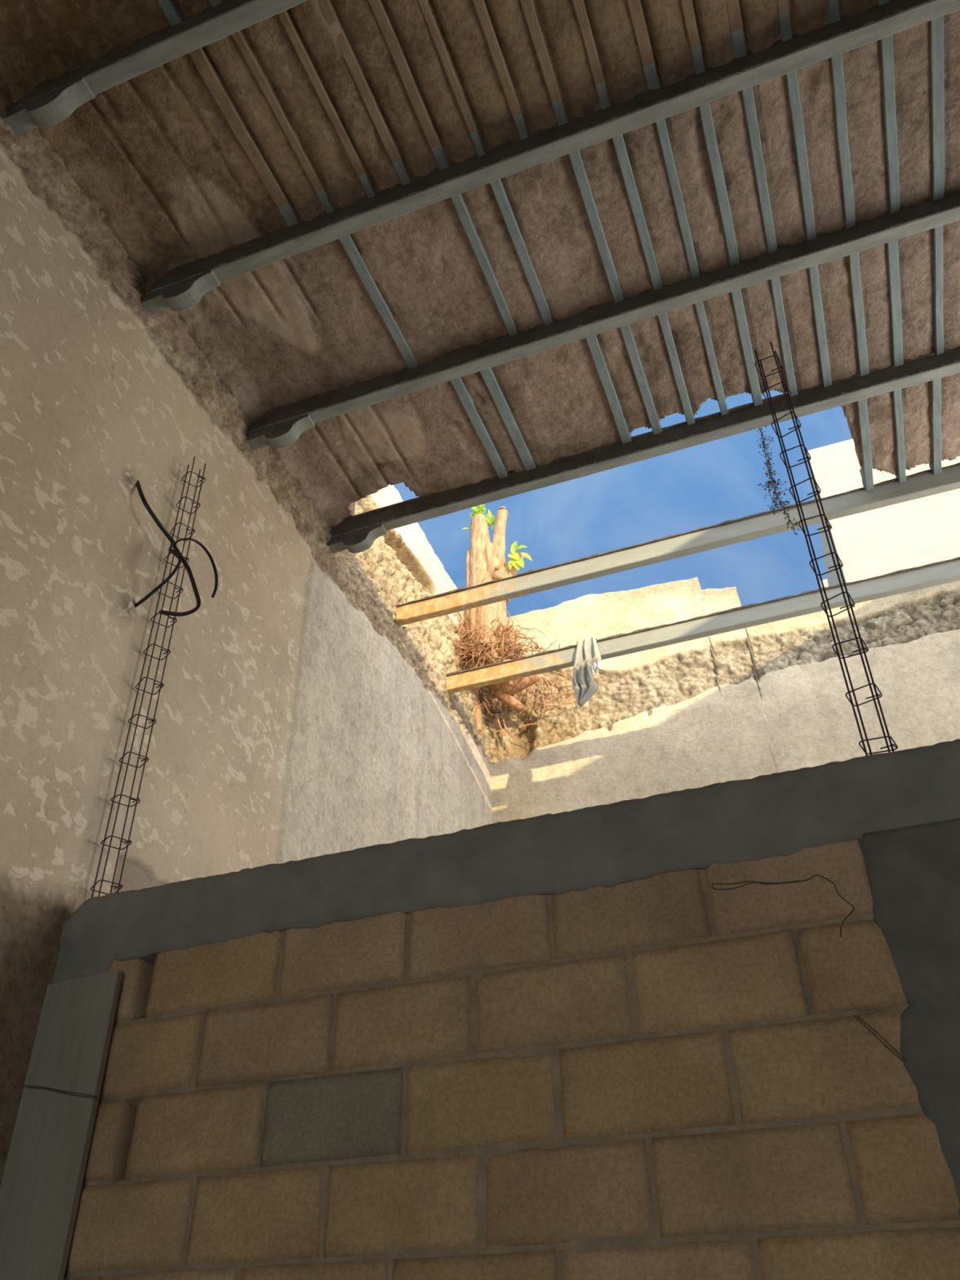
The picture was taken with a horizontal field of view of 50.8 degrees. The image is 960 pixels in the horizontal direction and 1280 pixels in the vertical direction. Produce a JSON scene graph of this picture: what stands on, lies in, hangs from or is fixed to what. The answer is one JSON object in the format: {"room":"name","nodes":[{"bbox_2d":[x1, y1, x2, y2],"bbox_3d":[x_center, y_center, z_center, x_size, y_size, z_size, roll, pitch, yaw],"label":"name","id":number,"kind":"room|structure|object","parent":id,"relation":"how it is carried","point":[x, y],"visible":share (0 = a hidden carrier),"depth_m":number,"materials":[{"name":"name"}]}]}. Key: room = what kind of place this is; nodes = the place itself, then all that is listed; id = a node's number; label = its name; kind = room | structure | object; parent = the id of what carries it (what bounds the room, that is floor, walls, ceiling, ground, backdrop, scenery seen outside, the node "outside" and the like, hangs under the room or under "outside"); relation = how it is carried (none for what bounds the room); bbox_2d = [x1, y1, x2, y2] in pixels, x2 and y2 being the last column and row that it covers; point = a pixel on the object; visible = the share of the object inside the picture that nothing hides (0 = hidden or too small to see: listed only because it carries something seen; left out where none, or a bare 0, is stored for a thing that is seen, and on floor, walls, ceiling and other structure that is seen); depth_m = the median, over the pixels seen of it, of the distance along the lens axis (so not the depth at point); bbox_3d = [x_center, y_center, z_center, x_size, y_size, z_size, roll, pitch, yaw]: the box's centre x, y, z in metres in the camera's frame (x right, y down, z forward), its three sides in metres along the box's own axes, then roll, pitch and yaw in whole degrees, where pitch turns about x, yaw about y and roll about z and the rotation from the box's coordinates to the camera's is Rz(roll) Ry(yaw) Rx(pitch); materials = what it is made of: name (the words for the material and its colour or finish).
{"room":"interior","nodes":[
{"label":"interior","id":0,"kind":"room"},
{"bbox_2d":[0,79,492,1187],"bbox_3d":[-1.751,0.192,3.310,0.715,6.768,9.988,-13,-38,16],"label":"wall","id":1,"kind":"structure","parent":0,"point":[296,717],"depth_m":4.15,"materials":[{"name":"paint"}]},
{"bbox_2d":[2,0,306,137],"bbox_3d":[0.543,-2.574,3.220,5.059,0.234,0.086,-13,-38,16],"label":"roof beam","id":2,"kind":"structure","parent":1,"relation":"on","point":[55,99],"depth_m":3.76,"materials":[{"name":"paint"}]},
{"bbox_2d":[156,0,182,26],"bbox_3d":[-1.264,-2.530,3.460,0.048,0.089,0.865,-13,-38,16],"label":"joist","id":3,"kind":"object","parent":2,"relation":"on","point":[168,7],"visible":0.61,"depth_m":3.71,"materials":[{"name":"grey paint"}]},
{"bbox_2d":[208,0,221,7],"bbox_3d":[-1.100,-2.568,3.411,0.042,0.090,0.865,-13,-38,16],"label":"joist","id":4,"kind":"object","parent":2,"relation":"on","point":[214,2],"visible":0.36,"depth_m":3.68,"materials":[{"name":"grey paint"}]},
{"bbox_2d":[136,480,200,616],"bbox_3d":[-1.248,-0.355,4.029,0.355,0.662,0.134,6,-37,-9],"label":"cable","id":5,"kind":"object","parent":1,"relation":"attached to","point":[147,506],"visible":0.94,"depth_m":4.02,"materials":[{"name":"black plastic"}]},
{"bbox_2d":[134,537,217,608],"bbox_3d":[-1.180,-0.269,3.972,0.384,0.357,0.036,-13,-38,16],"label":"cable","id":6,"kind":"object","parent":1,"relation":"attached to","point":[175,553],"visible":1,"depth_m":3.98,"materials":[{"name":"black plastic"}]},
{"bbox_2d":[141,0,959,315],"bbox_3d":[0.850,-2.095,3.878,5.059,0.234,0.086,-13,-38,16],"label":"roof beam","id":7,"kind":"structure","parent":1,"relation":"on","point":[184,286],"depth_m":4.05,"materials":[{"name":"paint"}]},
{"bbox_2d":[188,47,298,226],"bbox_3d":[-0.949,-2.051,4.118,0.058,0.091,0.860,-13,-38,16],"label":"joist","id":8,"kind":"object","parent":7,"relation":"on","point":[199,58],"visible":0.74,"depth_m":4.06,"materials":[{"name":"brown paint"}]},
{"bbox_2d":[231,30,333,213],"bbox_3d":[-0.783,-2.091,4.070,0.037,0.088,0.860,-13,-38,16],"label":"joist","id":9,"kind":"object","parent":7,"relation":"on","point":[237,37],"visible":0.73,"depth_m":4.03,"materials":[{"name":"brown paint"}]},
{"bbox_2d":[246,190,959,450],"bbox_3d":[1.161,-1.611,4.545,5.059,0.234,0.085,-13,-38,16],"label":"roof beam","id":10,"kind":"structure","parent":1,"relation":"on","point":[280,427],"depth_m":4.71,"materials":[{"name":"paint"}]},
{"bbox_2d":[326,345,959,553],"bbox_3d":[1.468,-1.133,5.203,5.059,0.234,0.085,-13,-38,16],"label":"roof beam","id":11,"kind":"structure","parent":1,"relation":"on","point":[357,533],"depth_m":5.38,"materials":[{"name":"paint"}]},
{"bbox_2d":[619,324,662,435],"bbox_3d":[0.804,-1.355,5.107,0.048,0.097,0.860,-13,-38,16],"label":"joist","id":12,"kind":"object","parent":11,"relation":"on","point":[655,424],"visible":0.77,"depth_m":5.09,"materials":[{"name":"grey paint"}]},
{"bbox_2d":[395,462,959,626],"bbox_3d":[1.804,-0.709,5.885,4.994,0.136,0.090,-13,-38,16],"label":"roof beam","id":13,"kind":"structure","parent":1,"relation":"attached to","point":[924,483],"depth_m":6.04,"materials":[{"name":"paint"}]},
{"bbox_2d":[856,399,874,491],"bbox_3d":[2.078,-1.106,5.479,0.048,0.097,0.857,-13,-38,16],"label":"joist","id":14,"kind":"object","parent":13,"relation":"on","point":[863,419],"visible":0.75,"depth_m":5.47,"materials":[{"name":"grey paint"}]},
{"bbox_2d":[892,389,906,483],"bbox_3d":[2.241,-1.145,5.431,0.042,0.097,0.857,-13,-38,16],"label":"joist","id":15,"kind":"object","parent":13,"relation":"on","point":[897,402],"visible":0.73,"depth_m":5.42,"materials":[{"name":"grey paint"}]},
{"bbox_2d":[445,556,959,693],"bbox_3d":[2.107,-0.236,6.537,4.994,0.136,0.090,-13,-38,16],"label":"roof beam","id":16,"kind":"structure","parent":1,"relation":"attached to","point":[904,580],"depth_m":6.67,"materials":[{"name":"paint"}]},
{"bbox_2d":[572,636,601,706],"bbox_3d":[0.733,0.220,6.821,0.208,0.550,0.162,-13,-38,16],"label":"cloth","id":17,"kind":"object","parent":16,"relation":"hanging from","point":[588,655],"visible":0.98,"depth_m":6.77,"materials":[{"name":"white fabric"}]},
{"bbox_2d":[0,0,959,527],"bbox_3d":[0.310,-2.944,3.068,5.309,0.353,7.674,-13,-38,16],"label":"ceiling","id":18,"kind":"structure","parent":0,"point":[168,174],"depth_m":4.36,"materials":[{"name":"paint"}]},
{"bbox_2d":[277,10,375,198],"bbox_3d":[-0.600,-2.134,4.015,0.037,0.090,0.860,-13,-38,16],"label":"joist","id":19,"kind":"object","parent":18,"relation":"attached to","point":[284,17],"visible":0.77,"depth_m":3.97,"materials":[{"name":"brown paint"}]},
{"bbox_2d":[316,0,410,185],"bbox_3d":[-0.451,-2.169,3.972,0.043,0.089,0.860,-13,-38,16],"label":"joist","id":20,"kind":"object","parent":18,"relation":"attached to","point":[362,86],"visible":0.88,"depth_m":3.96,"materials":[{"name":"grey paint"}]},
{"bbox_2d":[338,234,417,368],"bbox_3d":[-0.473,-1.607,4.729,0.054,0.096,0.870,-13,-38,16],"label":"joist","id":21,"kind":"object","parent":18,"relation":"attached to","point":[348,243],"visible":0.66,"depth_m":4.69,"materials":[{"name":"grey paint"}]},
{"bbox_2d":[367,0,448,170],"bbox_3d":[-0.288,-2.208,3.924,0.045,0.089,0.860,-13,-38,16],"label":"joist","id":22,"kind":"object","parent":18,"relation":"attached to","point":[376,6],"visible":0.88,"depth_m":3.92,"materials":[{"name":"grey paint"}]},
{"bbox_2d":[417,0,485,156],"bbox_3d":[-0.134,-2.244,3.878,0.035,0.090,0.860,-13,-38,16],"label":"joist","id":23,"kind":"object","parent":18,"relation":"attached to","point":[438,43],"visible":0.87,"depth_m":3.91,"materials":[{"name":"grey paint"}]},
{"bbox_2d":[450,377,507,478],"bbox_3d":[-0.011,-1.162,5.346,0.056,0.097,0.860,-13,-38,16],"label":"joist","id":24,"kind":"object","parent":18,"relation":"attached to","point":[458,384],"visible":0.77,"depth_m":5.32,"materials":[{"name":"grey paint"}]},
{"bbox_2d":[450,194,518,337],"bbox_3d":[0.020,-1.724,4.584,0.045,0.097,0.870,-13,-38,16],"label":"joist","id":25,"kind":"object","parent":18,"relation":"attached to","point":[459,204],"visible":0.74,"depth_m":4.54,"materials":[{"name":"grey paint"}]},
{"bbox_2d":[471,0,529,140],"bbox_3d":[0.042,-2.286,3.826,0.040,0.090,0.860,-13,-38,16],"label":"joist","id":26,"kind":"object","parent":18,"relation":"attached to","point":[480,6],"visible":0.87,"depth_m":3.88,"materials":[{"name":"grey paint"}]},
{"bbox_2d":[480,367,536,471],"bbox_3d":[0.139,-1.198,5.302,0.059,0.097,0.860,-13,-38,16],"label":"joist","id":27,"kind":"object","parent":18,"relation":"attached to","point":[489,378],"visible":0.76,"depth_m":5.28,"materials":[{"name":"grey paint"}]},
{"bbox_2d":[488,178,553,325],"bbox_3d":[0.185,-1.762,4.535,0.048,0.098,0.870,-13,-38,16],"label":"joist","id":28,"kind":"object","parent":18,"relation":"attached to","point":[497,187],"visible":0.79,"depth_m":4.49,"materials":[{"name":"grey paint"}]},
{"bbox_2d":[520,0,568,125],"bbox_3d":[0.195,-2.322,3.781,0.044,0.090,0.860,-13,-38,16],"label":"joist","id":29,"kind":"object","parent":18,"relation":"attached to","point":[528,9],"visible":0.86,"depth_m":3.86,"materials":[{"name":"grey paint"}]},
{"bbox_2d":[571,0,610,109],"bbox_3d":[0.360,-2.361,3.732,0.041,0.090,0.860,-13,-38,16],"label":"joist","id":30,"kind":"object","parent":18,"relation":"attached to","point":[579,6],"visible":0.86,"depth_m":3.84,"materials":[{"name":"grey paint"}]},
{"bbox_2d":[568,150,623,302],"bbox_3d":[0.507,-1.839,4.441,0.046,0.097,0.870,-13,-38,16],"label":"joist","id":31,"kind":"object","parent":18,"relation":"attached to","point":[575,157],"visible":0.77,"depth_m":4.40,"materials":[{"name":"grey paint"}]},
{"bbox_2d":[585,334,631,443],"bbox_3d":[0.647,-1.318,5.153,0.053,0.097,0.860,-13,-38,16],"label":"joist","id":32,"kind":"object","parent":18,"relation":"attached to","point":[593,343],"visible":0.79,"depth_m":5.13,"materials":[{"name":"grey paint"}]},
{"bbox_2d":[611,133,662,289],"bbox_3d":[0.679,-1.879,4.390,0.046,0.097,0.870,-13,-38,16],"label":"joist","id":33,"kind":"object","parent":18,"relation":"attached to","point":[618,141],"visible":0.78,"depth_m":4.35,"materials":[{"name":"grey paint"}]},
{"bbox_2d":[626,0,659,89],"bbox_3d":[0.540,-2.403,3.680,0.049,0.089,0.860,-13,-38,16],"label":"joist","id":34,"kind":"object","parent":18,"relation":"attached to","point":[634,6],"visible":0.88,"depth_m":3.82,"materials":[{"name":"grey paint"}]},
{"bbox_2d":[657,312,695,425],"bbox_3d":[0.973,-1.395,5.057,0.045,0.097,0.860,-13,-38,16],"label":"joist","id":35,"kind":"object","parent":18,"relation":"attached to","point":[663,318],"visible":0.75,"depth_m":5.03,"materials":[{"name":"grey paint"}]},
{"bbox_2d":[655,119,699,278],"bbox_3d":[0.843,-1.918,4.342,0.042,0.097,0.870,-13,-38,16],"label":"joist","id":36,"kind":"object","parent":18,"relation":"attached to","point":[661,127],"visible":0.8,"depth_m":4.30,"materials":[{"name":"grey paint"}]},
{"bbox_2d":[680,0,705,74],"bbox_3d":[0.709,-2.443,3.630,0.043,0.090,0.860,-13,-38,16],"label":"joist","id":37,"kind":"object","parent":18,"relation":"attached to","point":[687,9],"visible":0.82,"depth_m":3.80,"materials":[{"name":"grey paint"}]},
{"bbox_2d":[694,301,728,415],"bbox_3d":[1.137,-1.433,5.009,0.040,0.097,0.860,-13,-38,16],"label":"joist","id":38,"kind":"object","parent":18,"relation":"attached to","point":[699,306],"visible":0.8,"depth_m":4.98,"materials":[{"name":"grey paint"}]},
{"bbox_2d":[698,102,739,265],"bbox_3d":[1.010,-1.957,4.293,0.046,0.097,0.870,-13,-38,16],"label":"joist","id":39,"kind":"object","parent":18,"relation":"attached to","point":[704,110],"visible":0.75,"depth_m":4.25,"materials":[{"name":"grey paint"}]},
{"bbox_2d":[725,0,746,57],"bbox_3d":[0.854,-2.478,3.587,0.049,0.090,0.860,-13,-38,16],"label":"joist","id":40,"kind":"object","parent":18,"relation":"attached to","point":[733,6],"visible":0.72,"depth_m":3.78,"materials":[{"name":"grey paint"}]},
{"bbox_2d":[730,288,763,406],"bbox_3d":[1.300,-1.472,4.961,0.048,0.097,0.860,-13,-38,16],"label":"joist","id":41,"kind":"object","parent":18,"relation":"attached to","point":[736,295],"visible":0.81,"depth_m":4.94,"materials":[{"name":"grey paint"}]},
{"bbox_2d":[741,86,777,253],"bbox_3d":[1.167,-1.995,4.247,0.044,0.097,0.870,-13,-38,16],"label":"joist","id":42,"kind":"object","parent":18,"relation":"attached to","point":[748,104],"visible":0.77,"depth_m":4.21,"materials":[{"name":"grey paint"}]},
{"bbox_2d":[756,426,799,534],"bbox_3d":[1.468,-0.853,5.131,0.158,0.903,0.080,-13,-38,16],"label":"vine","id":43,"kind":"object","parent":18,"relation":"hanging from","point":[772,482],"visible":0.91,"depth_m":5.06,"materials":[{"name":"plant"}]},
{"bbox_2d":[769,276,797,395],"bbox_3d":[1.466,-1.511,4.912,0.043,0.097,0.860,-13,-38,16],"label":"joist","id":44,"kind":"object","parent":18,"relation":"attached to","point":[775,282],"visible":0.73,"depth_m":4.89,"materials":[{"name":"grey paint"}]},
{"bbox_2d":[777,0,791,41],"bbox_3d":[1.018,-2.517,3.539,0.041,0.088,0.860,-13,-38,16],"label":"joist","id":45,"kind":"object","parent":18,"relation":"attached to","point":[783,5],"visible":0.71,"depth_m":3.76,"materials":[{"name":"grey paint"}]},
{"bbox_2d":[785,70,816,240],"bbox_3d":[1.326,-2.032,4.199,0.043,0.097,0.870,-13,-38,16],"label":"joist","id":46,"kind":"object","parent":18,"relation":"attached to","point":[792,82],"visible":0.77,"depth_m":4.16,"materials":[{"name":"grey paint"}]},
{"bbox_2d":[808,265,831,386],"bbox_3d":[1.625,-1.549,4.865,0.042,0.096,0.860,-13,-38,16],"label":"joist","id":47,"kind":"object","parent":18,"relation":"attached to","point":[813,271],"visible":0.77,"depth_m":4.84,"materials":[{"name":"grey paint"}]},
{"bbox_2d":[827,0,840,23],"bbox_3d":[1.182,-2.555,3.491,0.040,0.089,0.860,-13,-38,16],"label":"joist","id":48,"kind":"object","parent":18,"relation":"attached to","point":[833,5],"visible":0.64,"depth_m":3.74,"materials":[{"name":"grey paint"}]},
{"bbox_2d":[830,53,855,228],"bbox_3d":[1.481,-2.069,4.154,0.045,0.097,0.870,-13,-38,16],"label":"joist","id":49,"kind":"object","parent":18,"relation":"attached to","point":[837,68],"visible":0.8,"depth_m":4.12,"materials":[{"name":"grey paint"}]},
{"bbox_2d":[848,252,869,376],"bbox_3d":[1.793,-1.588,4.815,0.047,0.097,0.860,-13,-38,16],"label":"joist","id":50,"kind":"object","parent":18,"relation":"attached to","point":[853,260],"visible":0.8,"depth_m":4.79,"materials":[{"name":"grey paint"}]},
{"bbox_2d":[878,0,889,5],"bbox_3d":[1.347,-2.594,3.442,0.044,0.090,0.860,-13,-38,16],"label":"joist","id":51,"kind":"object","parent":18,"relation":"attached to","point":[880,2],"visible":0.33,"depth_m":3.71,"materials":[{"name":"grey paint"}]},
{"bbox_2d":[880,35,900,213],"bbox_3d":[1.655,-2.110,4.103,0.046,0.096,0.870,-13,-38,16],"label":"joist","id":52,"kind":"object","parent":18,"relation":"attached to","point":[886,43],"visible":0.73,"depth_m":4.06,"materials":[{"name":"grey paint"}]},
{"bbox_2d":[886,240,903,367],"bbox_3d":[1.947,-1.625,4.770,0.047,0.096,0.860,-13,-38,16],"label":"joist","id":53,"kind":"object","parent":18,"relation":"attached to","point":[891,246],"visible":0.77,"depth_m":4.75,"materials":[{"name":"grey paint"}]},
{"bbox_2d":[928,377,942,474],"bbox_3d":[2.417,-1.186,5.380,0.047,0.097,0.857,-13,-38,16],"label":"joist","id":54,"kind":"object","parent":18,"relation":"attached to","point":[935,386],"visible":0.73,"depth_m":5.37,"materials":[{"name":"grey paint"}]},
{"bbox_2d":[929,15,944,200],"bbox_3d":[1.821,-2.149,4.054,0.049,0.097,0.870,-13,-38,16],"label":"joist","id":55,"kind":"object","parent":18,"relation":"attached to","point":[936,25],"visible":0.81,"depth_m":4.01,"materials":[{"name":"grey paint"}]},
{"bbox_2d":[933,225,943,355],"bbox_3d":[2.127,-1.668,4.717,0.038,0.096,0.860,-13,-38,16],"label":"joist","id":56,"kind":"object","parent":18,"relation":"attached to","point":[938,231],"visible":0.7,"depth_m":4.69,"materials":[{"name":"grey paint"}]},
{"bbox_2d":[63,840,959,1279],"bbox_3d":[-0.044,1.799,2.046,2.595,2.628,0.154,-13,-38,16],"label":"wall","id":57,"kind":"structure","parent":0,"point":[671,1075],"depth_m":2.42,"materials":[{"name":"brick"}]},
{"bbox_2d":[53,738,959,983],"bbox_3d":[1.076,0.428,2.510,5.052,0.284,0.170,-13,-38,16],"label":"beam","id":58,"kind":"structure","parent":57,"relation":"on","point":[788,812],"depth_m":2.72,"materials":[{"name":"concrete"}]},
{"bbox_2d":[90,456,205,897],"bbox_3d":[-1.248,0.065,3.896,0.085,2.130,0.085,28,-45,-34],"label":"cage","id":59,"kind":"object","parent":58,"relation":"on","point":[186,558],"visible":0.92,"depth_m":3.78,"materials":[{"name":"black metal"}]},
{"bbox_2d":[754,341,897,755],"bbox_3d":[1.029,-0.331,3.089,0.085,1.750,0.085,-23,-42,27],"label":"cage","id":60,"kind":"object","parent":58,"relation":"on","point":[877,695],"visible":0.98,"depth_m":3.01,"materials":[{"name":"black metal"}]},
{"bbox_2d":[711,874,854,937],"bbox_3d":[0.726,0.642,2.423,0.319,0.176,0.002,-13,-38,16],"label":"wire","id":61,"kind":"object","parent":57,"relation":"hanging from","point":[753,882],"visible":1,"depth_m":2.45,"materials":[{"name":"black metal"}]},
{"bbox_2d":[853,1015,906,1061],"bbox_3d":[0.867,0.863,2.197,0.085,0.104,0.002,-13,-38,16],"label":"wire","id":62,"kind":"object","parent":57,"relation":"attached to","point":[853,1015],"visible":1,"depth_m":2.19,"materials":[{"name":"black metal"}]},
{"bbox_2d":[481,577,959,823],"bbox_3d":[2.510,2.144,6.077,5.800,6.765,0.570,-13,-38,16],"label":"wall","id":63,"kind":"structure","parent":0,"point":[752,702],"depth_m":7.33,"materials":[{"name":"paint"}]},
{"bbox_2d":[451,504,574,764],"bbox_3d":[0.190,-0.286,8.063,1.048,2.428,0.756,-13,-38,16],"label":"tree stump","id":64,"kind":"object","parent":63,"relation":"on","point":[487,638],"visible":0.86,"depth_m":7.86,"materials":[{"name":"brown wood"}]},
{"bbox_3d":[0.787,2.285,0.385,6.150,0.150,10.250,-13,-38,16],"label":"floor","id":65,"kind":"structure","parent":0,"visible":0},
{"bbox_2d":[0,969,123,1279],"bbox_3d":[-1.160,2.032,2.267,0.261,2.550,0.027,-13,-38,16],"label":"board","id":66,"kind":"object","parent":65,"relation":"on","point":[42,1180],"visible":1,"depth_m":2.76,"materials":[{"name":"grey wood"}]},
{"bbox_2d":[23,1084,103,1113],"bbox_3d":[-1.161,1.273,2.808,0.275,0.094,0.019,-13,-38,16],"label":"wire","id":67,"kind":"object","parent":66,"relation":"attached to","point":[34,1086],"visible":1,"depth_m":2.80,"materials":[{"name":"black metal"}]},
{"bbox_2d":[858,817,959,1214],"bbox_3d":[1.109,1.531,1.698,0.378,2.610,0.163,-13,-38,16],"label":"concrete column","id":68,"kind":"structure","parent":65,"relation":"on","point":[913,872],"depth_m":2.26,"materials":[{"name":"grey concrete"}]},
{"label":"outside","id":69,"kind":"structure","parent":0,"visible":0},
{"bbox_2d":[807,439,959,587],"bbox_3d":[7.390,2.196,9.622,6.045,10.726,4.200,-13,-38,16],"label":"building","id":70,"kind":"structure","parent":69,"point":[924,531],"depth_m":10.73,"materials":[{"name":"white paint"}]}
]}

